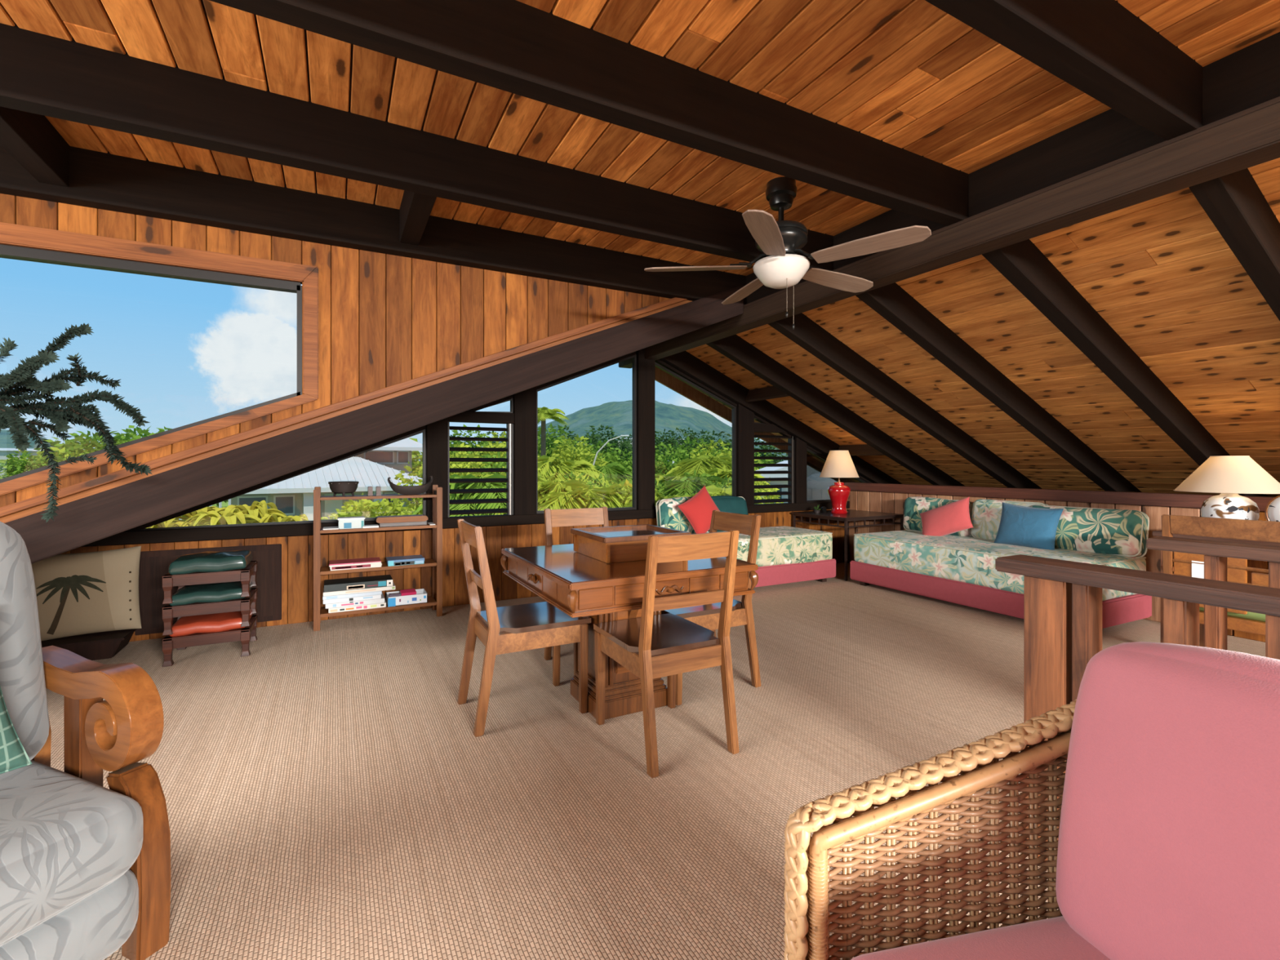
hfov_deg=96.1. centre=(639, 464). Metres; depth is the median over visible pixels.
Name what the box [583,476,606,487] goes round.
shrub
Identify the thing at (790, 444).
window
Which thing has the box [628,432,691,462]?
shade tree
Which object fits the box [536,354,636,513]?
window
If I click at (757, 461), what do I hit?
tree
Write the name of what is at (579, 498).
areca palm
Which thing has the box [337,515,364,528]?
plastic box
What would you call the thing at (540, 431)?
shade tree
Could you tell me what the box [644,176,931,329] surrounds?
ceiling fan
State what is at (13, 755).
pillow
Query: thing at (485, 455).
tree
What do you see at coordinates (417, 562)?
print
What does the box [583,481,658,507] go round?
areca palm
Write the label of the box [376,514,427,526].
wooden tray
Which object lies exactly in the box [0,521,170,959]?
armchair
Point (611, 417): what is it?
wooded hill
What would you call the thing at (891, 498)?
wall
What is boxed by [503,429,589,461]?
tree
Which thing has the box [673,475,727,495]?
shrub
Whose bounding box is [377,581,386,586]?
print
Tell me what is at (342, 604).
print
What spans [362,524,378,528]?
paper stack
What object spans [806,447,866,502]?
window
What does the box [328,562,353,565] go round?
print
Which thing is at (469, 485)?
areca palm
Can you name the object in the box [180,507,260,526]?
ti plant
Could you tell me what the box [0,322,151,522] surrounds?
conifer
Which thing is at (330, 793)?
floor
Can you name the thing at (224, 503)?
tree
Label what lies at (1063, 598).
stair railing
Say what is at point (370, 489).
bookend
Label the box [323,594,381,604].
game box
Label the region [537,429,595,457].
shade tree
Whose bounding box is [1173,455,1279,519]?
table lamp
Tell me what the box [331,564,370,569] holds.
print
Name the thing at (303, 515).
ti plant
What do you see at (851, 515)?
table
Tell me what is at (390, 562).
print
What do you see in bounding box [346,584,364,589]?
print
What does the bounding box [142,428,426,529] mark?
window
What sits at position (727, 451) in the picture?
tree
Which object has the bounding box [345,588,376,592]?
print
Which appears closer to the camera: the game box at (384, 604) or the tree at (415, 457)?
the game box at (384, 604)
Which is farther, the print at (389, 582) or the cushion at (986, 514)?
the cushion at (986, 514)
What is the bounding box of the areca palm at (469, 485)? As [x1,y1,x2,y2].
[412,473,506,516]
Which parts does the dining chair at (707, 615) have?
leg, seat, leg, rail, crest rail, leg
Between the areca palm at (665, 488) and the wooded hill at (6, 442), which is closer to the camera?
the areca palm at (665, 488)
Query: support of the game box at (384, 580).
on the game box at (388, 588)
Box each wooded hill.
[0,429,67,454]
[499,400,787,463]
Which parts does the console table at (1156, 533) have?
leg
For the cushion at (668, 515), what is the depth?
5.58 m
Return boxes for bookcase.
[313,484,442,631]
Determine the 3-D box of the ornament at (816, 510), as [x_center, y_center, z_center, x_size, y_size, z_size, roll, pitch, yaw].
[1.993,0.499,6.496,0.077,0.098,0.108,0,0,-2]
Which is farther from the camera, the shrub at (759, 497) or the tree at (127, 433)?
the tree at (127, 433)
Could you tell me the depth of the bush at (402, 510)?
8.62 m
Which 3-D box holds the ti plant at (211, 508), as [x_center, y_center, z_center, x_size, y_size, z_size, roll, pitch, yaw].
[-6.665,2.390,8.690,1.496,3.627,1.576,0,0,28]
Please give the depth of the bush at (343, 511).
8.33 m
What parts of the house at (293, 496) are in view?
pane, pane, lanai post, door, lanai post, pane, pane, pane, pane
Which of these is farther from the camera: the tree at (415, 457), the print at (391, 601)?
the tree at (415, 457)
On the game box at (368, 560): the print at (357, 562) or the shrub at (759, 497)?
the print at (357, 562)
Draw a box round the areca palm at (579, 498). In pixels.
[537,486,623,511]
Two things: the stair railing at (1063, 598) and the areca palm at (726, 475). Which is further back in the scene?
the areca palm at (726, 475)
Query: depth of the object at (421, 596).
4.45 m
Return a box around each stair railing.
[995,554,1279,860]
[1146,536,1279,649]
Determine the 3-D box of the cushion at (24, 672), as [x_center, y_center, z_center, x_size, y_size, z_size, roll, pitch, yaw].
[-1.741,0.445,1.285,0.316,0.691,0.576,0,0,22]
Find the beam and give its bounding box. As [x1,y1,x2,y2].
[4,284,743,564]
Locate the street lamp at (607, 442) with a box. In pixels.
[592,435,629,465]
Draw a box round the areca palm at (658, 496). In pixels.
[623,490,690,507]
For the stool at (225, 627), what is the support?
on the floor
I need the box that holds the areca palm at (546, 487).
[491,479,591,515]
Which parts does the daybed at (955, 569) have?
mattress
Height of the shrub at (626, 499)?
3.918 m
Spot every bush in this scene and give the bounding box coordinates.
[326,498,399,519]
[348,499,415,517]
[387,509,422,515]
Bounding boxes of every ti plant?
[146,521,191,528]
[165,506,239,525]
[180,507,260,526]
[202,500,287,524]
[247,513,308,523]
[289,514,309,520]
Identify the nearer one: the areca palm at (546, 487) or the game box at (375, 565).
the game box at (375, 565)
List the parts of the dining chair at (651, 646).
leg, rail, leg, seat, leg, rail, crest rail, leg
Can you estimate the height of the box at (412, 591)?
0.043 m
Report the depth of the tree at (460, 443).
25.01 m
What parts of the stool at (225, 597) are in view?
leg, seat frame, leg, leg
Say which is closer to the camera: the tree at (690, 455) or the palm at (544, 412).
the palm at (544, 412)
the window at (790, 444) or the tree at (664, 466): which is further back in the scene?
the tree at (664, 466)
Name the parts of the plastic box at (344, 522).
lid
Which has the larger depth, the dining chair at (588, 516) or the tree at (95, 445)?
the tree at (95, 445)
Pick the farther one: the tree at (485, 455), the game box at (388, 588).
the tree at (485, 455)
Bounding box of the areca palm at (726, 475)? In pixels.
[702,467,780,502]
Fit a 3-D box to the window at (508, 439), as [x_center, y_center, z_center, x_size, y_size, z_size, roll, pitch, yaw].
[-1.387,-0.072,5.002,0.566,1.041,0.082,0,0,-28]
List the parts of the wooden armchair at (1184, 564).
post, arm, white plate, leg, panel, crest rail, seat rail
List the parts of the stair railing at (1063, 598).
newel post, rail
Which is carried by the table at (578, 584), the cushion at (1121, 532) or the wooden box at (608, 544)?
the wooden box at (608, 544)
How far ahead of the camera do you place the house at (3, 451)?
59.96 m
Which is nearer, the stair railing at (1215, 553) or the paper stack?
the stair railing at (1215, 553)
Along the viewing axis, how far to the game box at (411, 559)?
4.46 m
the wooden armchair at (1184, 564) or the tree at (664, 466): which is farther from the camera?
the tree at (664, 466)
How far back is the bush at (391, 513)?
8.17 m
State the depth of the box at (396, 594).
4.47 m
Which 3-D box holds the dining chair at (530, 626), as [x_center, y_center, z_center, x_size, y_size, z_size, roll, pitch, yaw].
[-0.579,0.738,2.839,0.552,0.925,0.425,0,0,-28]
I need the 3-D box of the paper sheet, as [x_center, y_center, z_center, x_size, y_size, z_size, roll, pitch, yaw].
[-2.294,0.474,4.268,0.100,0.008,0.140,0,0,-28]
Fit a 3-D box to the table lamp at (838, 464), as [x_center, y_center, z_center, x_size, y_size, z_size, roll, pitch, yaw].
[2.232,0.197,6.449,0.426,0.703,0.426,0,0,-28]
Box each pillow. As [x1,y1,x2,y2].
[0,685,31,773]
[677,485,719,533]
[920,496,973,536]
[993,502,1063,550]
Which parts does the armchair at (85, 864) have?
post, arm post, scroll arm, leg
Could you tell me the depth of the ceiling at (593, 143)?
2.19 m
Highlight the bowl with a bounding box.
[387,475,432,494]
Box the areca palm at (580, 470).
[537,454,614,487]
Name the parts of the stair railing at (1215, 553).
rail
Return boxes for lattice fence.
[178,498,231,519]
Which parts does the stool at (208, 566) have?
leg, seat frame, leg, leg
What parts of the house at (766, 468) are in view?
pane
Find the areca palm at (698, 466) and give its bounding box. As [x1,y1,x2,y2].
[666,454,732,478]
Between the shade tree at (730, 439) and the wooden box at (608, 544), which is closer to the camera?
the wooden box at (608, 544)
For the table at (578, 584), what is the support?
on the floor
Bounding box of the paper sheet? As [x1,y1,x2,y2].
[323,526,338,529]
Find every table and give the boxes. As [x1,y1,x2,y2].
[500,543,758,719]
[791,509,903,581]
[1152,530,1279,643]
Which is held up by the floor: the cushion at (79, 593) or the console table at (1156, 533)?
the console table at (1156, 533)
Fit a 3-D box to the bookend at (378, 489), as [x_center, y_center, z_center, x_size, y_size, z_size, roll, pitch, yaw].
[-2.018,0.205,4.436,0.036,0.070,0.086,0,0,-28]
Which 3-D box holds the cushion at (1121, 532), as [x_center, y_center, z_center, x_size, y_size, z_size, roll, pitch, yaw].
[3.566,0.533,4.645,0.258,0.376,0.827,0,0,-28]
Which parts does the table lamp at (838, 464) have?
lamp shade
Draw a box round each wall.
[0,193,691,523]
[60,348,872,641]
[844,482,1275,642]
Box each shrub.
[401,444,506,515]
[455,456,506,475]
[537,462,559,485]
[557,475,583,484]
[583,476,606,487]
[610,488,632,507]
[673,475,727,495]
[717,480,761,497]
[754,488,776,503]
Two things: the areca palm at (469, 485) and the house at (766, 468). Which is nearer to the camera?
the areca palm at (469, 485)
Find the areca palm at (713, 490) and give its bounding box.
[690,484,757,504]
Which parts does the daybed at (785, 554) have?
mattress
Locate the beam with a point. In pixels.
(89, 519)
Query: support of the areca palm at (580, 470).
on the ground
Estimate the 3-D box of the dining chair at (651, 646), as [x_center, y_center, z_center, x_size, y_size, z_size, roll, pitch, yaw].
[0.100,0.738,2.535,0.425,0.925,0.552,0,0,-28]
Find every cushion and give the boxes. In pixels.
[0,521,49,774]
[0,760,142,946]
[0,869,138,959]
[31,546,141,640]
[168,549,253,574]
[168,581,253,605]
[168,608,253,636]
[655,496,695,533]
[706,495,748,532]
[850,915,1110,959]
[902,497,973,536]
[970,498,1048,540]
[1029,504,1149,557]
[1055,641,1279,959]
[1199,607,1265,622]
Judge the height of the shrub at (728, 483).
3.970 m
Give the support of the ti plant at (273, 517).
on the ground
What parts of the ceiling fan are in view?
blade, blade, blade, lamp shade, blade, blade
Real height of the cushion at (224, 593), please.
0.098 m
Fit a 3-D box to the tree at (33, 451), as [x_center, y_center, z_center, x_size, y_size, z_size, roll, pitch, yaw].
[-48.549,1.066,52.473,11.026,8.158,10.614,0,0,40]
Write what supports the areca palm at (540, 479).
on the ground
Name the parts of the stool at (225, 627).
leg, seat frame, leg, leg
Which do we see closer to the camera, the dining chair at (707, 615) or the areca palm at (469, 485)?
the dining chair at (707, 615)
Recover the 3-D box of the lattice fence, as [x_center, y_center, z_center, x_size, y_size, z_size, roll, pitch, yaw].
[-10.060,2.455,13.022,0.060,3.490,1.480,0,0,27]
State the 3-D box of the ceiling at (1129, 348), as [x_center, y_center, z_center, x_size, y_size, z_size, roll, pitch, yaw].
[4.291,-0.490,2.017,4.032,2.079,11.950,0,0,-28]
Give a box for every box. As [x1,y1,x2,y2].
[40,628,137,660]
[322,591,382,599]
[323,581,395,595]
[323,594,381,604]
[324,574,392,592]
[325,592,384,608]
[328,556,381,567]
[328,599,386,613]
[329,563,382,570]
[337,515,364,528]
[386,555,424,566]
[388,592,400,597]
[400,588,416,595]
[570,524,691,563]
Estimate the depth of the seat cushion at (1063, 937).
0.92 m
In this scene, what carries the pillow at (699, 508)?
on the daybed at (785, 554)
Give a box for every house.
[0,448,54,468]
[231,437,422,520]
[754,460,787,503]
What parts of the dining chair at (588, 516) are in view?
leg, leg, crest rail, leg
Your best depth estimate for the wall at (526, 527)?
4.89 m
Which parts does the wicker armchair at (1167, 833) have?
twisted rail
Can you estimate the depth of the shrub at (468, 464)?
9.29 m
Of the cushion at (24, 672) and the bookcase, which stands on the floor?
the bookcase
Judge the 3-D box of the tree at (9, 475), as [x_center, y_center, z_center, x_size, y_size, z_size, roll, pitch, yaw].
[-28.125,2.485,23.723,6.361,4.707,6.124,0,0,19]
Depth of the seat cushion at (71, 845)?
1.25 m
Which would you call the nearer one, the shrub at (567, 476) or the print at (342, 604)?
the print at (342, 604)
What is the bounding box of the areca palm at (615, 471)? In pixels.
[593,462,632,485]
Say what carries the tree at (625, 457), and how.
on the ground
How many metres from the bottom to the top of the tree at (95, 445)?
7.342 m
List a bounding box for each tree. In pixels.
[0,445,104,477]
[0,449,67,475]
[2,470,20,477]
[18,431,90,461]
[48,425,137,458]
[78,422,188,448]
[146,431,228,507]
[411,433,504,478]
[411,434,502,475]
[466,433,555,475]
[480,433,505,463]
[502,430,558,457]
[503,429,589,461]
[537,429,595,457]
[551,437,630,471]
[564,426,632,463]
[603,442,632,471]
[624,448,678,475]
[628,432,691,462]
[654,431,697,455]
[662,431,732,459]
[664,440,725,468]
[693,436,732,457]
[708,443,758,471]
[729,440,784,463]
[731,448,774,470]
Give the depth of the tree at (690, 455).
36.43 m
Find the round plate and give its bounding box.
[1264,495,1279,521]
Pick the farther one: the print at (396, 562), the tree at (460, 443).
the tree at (460, 443)
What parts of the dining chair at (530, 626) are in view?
leg, crest rail, rail, leg, seat, rail, leg, leg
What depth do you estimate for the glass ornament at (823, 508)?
6.52 m
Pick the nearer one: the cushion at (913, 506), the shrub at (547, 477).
the cushion at (913, 506)
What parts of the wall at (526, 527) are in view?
post, sill, post, post, post, post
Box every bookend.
[367,486,373,495]
[375,486,381,495]
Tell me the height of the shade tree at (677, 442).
9.110 m
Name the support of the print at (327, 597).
on the game box at (376, 593)
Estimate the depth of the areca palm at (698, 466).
12.48 m
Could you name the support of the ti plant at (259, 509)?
on the ground
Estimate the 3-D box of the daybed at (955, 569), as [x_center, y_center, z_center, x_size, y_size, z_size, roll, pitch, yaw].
[2.985,0.941,5.061,0.934,0.518,2.080,0,0,-27]
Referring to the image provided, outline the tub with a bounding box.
[338,519,364,528]
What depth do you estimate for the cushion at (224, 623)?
3.56 m
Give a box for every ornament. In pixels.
[813,504,821,513]
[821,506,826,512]
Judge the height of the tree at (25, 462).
4.850 m
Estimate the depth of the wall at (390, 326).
3.21 m
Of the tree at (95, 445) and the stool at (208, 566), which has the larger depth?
the tree at (95, 445)
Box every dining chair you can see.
[457,519,591,737]
[543,506,608,675]
[593,529,739,777]
[661,510,760,705]
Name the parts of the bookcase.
shelf, shelf, shelf, shelf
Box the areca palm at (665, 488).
[654,475,727,497]
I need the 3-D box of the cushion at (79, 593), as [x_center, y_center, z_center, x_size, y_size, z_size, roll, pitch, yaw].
[-3.514,0.815,3.644,0.558,0.546,0.180,0,0,-33]
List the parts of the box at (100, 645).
lid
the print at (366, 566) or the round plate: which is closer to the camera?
the round plate
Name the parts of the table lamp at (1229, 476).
shade trim, lamp shade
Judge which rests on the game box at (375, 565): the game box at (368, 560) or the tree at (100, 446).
the game box at (368, 560)
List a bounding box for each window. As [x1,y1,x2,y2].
[0,222,318,496]
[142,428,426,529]
[448,398,513,517]
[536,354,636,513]
[654,361,736,508]
[754,417,794,503]
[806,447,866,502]
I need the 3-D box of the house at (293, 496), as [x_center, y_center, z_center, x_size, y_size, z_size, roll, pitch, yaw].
[-11.250,1.471,20.732,6.850,5.457,7.180,0,0,-34]
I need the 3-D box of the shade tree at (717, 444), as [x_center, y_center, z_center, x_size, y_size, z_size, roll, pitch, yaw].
[6.490,0.364,61.752,8.174,7.683,9.433,0,0,34]
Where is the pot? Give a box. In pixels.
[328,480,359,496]
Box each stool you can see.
[162,549,257,604]
[162,581,257,635]
[162,608,257,666]
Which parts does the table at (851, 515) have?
leg, rail, rail, rail, leg, leg, rail, rail, rail, leg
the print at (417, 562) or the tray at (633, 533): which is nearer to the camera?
the tray at (633, 533)
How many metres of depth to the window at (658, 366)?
6.26 m
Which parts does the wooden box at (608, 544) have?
corner post, corner post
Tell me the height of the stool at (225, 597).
0.247 m
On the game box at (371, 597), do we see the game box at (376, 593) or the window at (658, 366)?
the game box at (376, 593)
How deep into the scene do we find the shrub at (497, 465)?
10.34 m
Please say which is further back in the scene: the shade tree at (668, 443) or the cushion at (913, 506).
the shade tree at (668, 443)
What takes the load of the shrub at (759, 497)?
on the ground
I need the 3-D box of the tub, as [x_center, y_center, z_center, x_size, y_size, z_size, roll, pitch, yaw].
[-2.174,0.445,4.331,0.170,0.066,0.120,0,0,-28]
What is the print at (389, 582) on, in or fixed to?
attached to the game box at (384, 580)
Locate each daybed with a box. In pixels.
[694,525,835,586]
[849,529,1151,628]
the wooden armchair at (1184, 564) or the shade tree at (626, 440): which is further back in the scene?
the shade tree at (626, 440)
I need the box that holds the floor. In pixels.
[45,562,1265,959]
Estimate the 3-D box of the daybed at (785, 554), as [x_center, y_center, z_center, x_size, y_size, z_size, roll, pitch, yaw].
[1.036,0.941,5.791,1.810,0.518,0.764,0,0,-28]
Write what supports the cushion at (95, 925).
on the armchair at (85, 864)
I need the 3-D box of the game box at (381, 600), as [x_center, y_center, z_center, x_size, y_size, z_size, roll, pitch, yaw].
[-2.160,1.032,4.363,0.395,0.034,0.221,0,0,-28]
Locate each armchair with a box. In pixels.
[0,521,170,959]
[783,641,1279,959]
[1160,514,1279,646]
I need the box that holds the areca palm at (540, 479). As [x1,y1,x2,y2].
[450,472,546,515]
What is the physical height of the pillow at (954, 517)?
0.464 m
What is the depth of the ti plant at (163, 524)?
7.93 m
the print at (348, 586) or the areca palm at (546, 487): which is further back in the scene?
the areca palm at (546, 487)
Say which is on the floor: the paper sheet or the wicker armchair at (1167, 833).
the wicker armchair at (1167, 833)
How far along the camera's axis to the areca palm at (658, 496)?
8.01 m
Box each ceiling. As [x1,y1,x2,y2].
[0,0,1279,368]
[654,157,1279,497]
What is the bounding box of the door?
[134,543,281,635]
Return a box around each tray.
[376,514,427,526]
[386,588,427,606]
[570,524,691,542]
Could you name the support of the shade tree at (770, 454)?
on the ground
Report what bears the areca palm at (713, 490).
on the ground
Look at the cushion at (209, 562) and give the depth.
3.56 m
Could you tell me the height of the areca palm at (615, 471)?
4.263 m
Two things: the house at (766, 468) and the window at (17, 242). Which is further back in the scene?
the house at (766, 468)
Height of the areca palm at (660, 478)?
4.015 m
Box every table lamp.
[819,450,859,513]
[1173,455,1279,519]
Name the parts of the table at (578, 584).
panel, panel, carved pull, drawer, panel, panel, pedestal panel, panel, pedestal panel, moulding, panel, moulding, carved pull, drawer, panel, panel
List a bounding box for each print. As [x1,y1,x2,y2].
[326,595,337,599]
[328,561,381,567]
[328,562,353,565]
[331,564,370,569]
[341,603,354,605]
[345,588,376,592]
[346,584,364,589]
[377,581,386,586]
[386,579,392,586]
[387,597,395,606]
[388,560,393,565]
[394,560,414,565]
[415,560,423,564]
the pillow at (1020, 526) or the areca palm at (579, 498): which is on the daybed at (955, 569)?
the pillow at (1020, 526)
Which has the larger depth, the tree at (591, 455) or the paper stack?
the tree at (591, 455)
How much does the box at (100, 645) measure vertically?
0.122 m
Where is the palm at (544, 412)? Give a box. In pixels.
[537,406,569,456]
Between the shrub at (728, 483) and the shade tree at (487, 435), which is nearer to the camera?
the shrub at (728, 483)
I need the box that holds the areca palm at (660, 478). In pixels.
[654,473,698,493]
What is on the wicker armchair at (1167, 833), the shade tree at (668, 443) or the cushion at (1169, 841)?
the cushion at (1169, 841)
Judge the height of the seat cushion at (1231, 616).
0.140 m
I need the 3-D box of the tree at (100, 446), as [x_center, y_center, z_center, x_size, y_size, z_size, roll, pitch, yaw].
[-29.768,1.567,29.721,6.361,5.274,6.124,0,0,33]
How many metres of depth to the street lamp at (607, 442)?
22.02 m

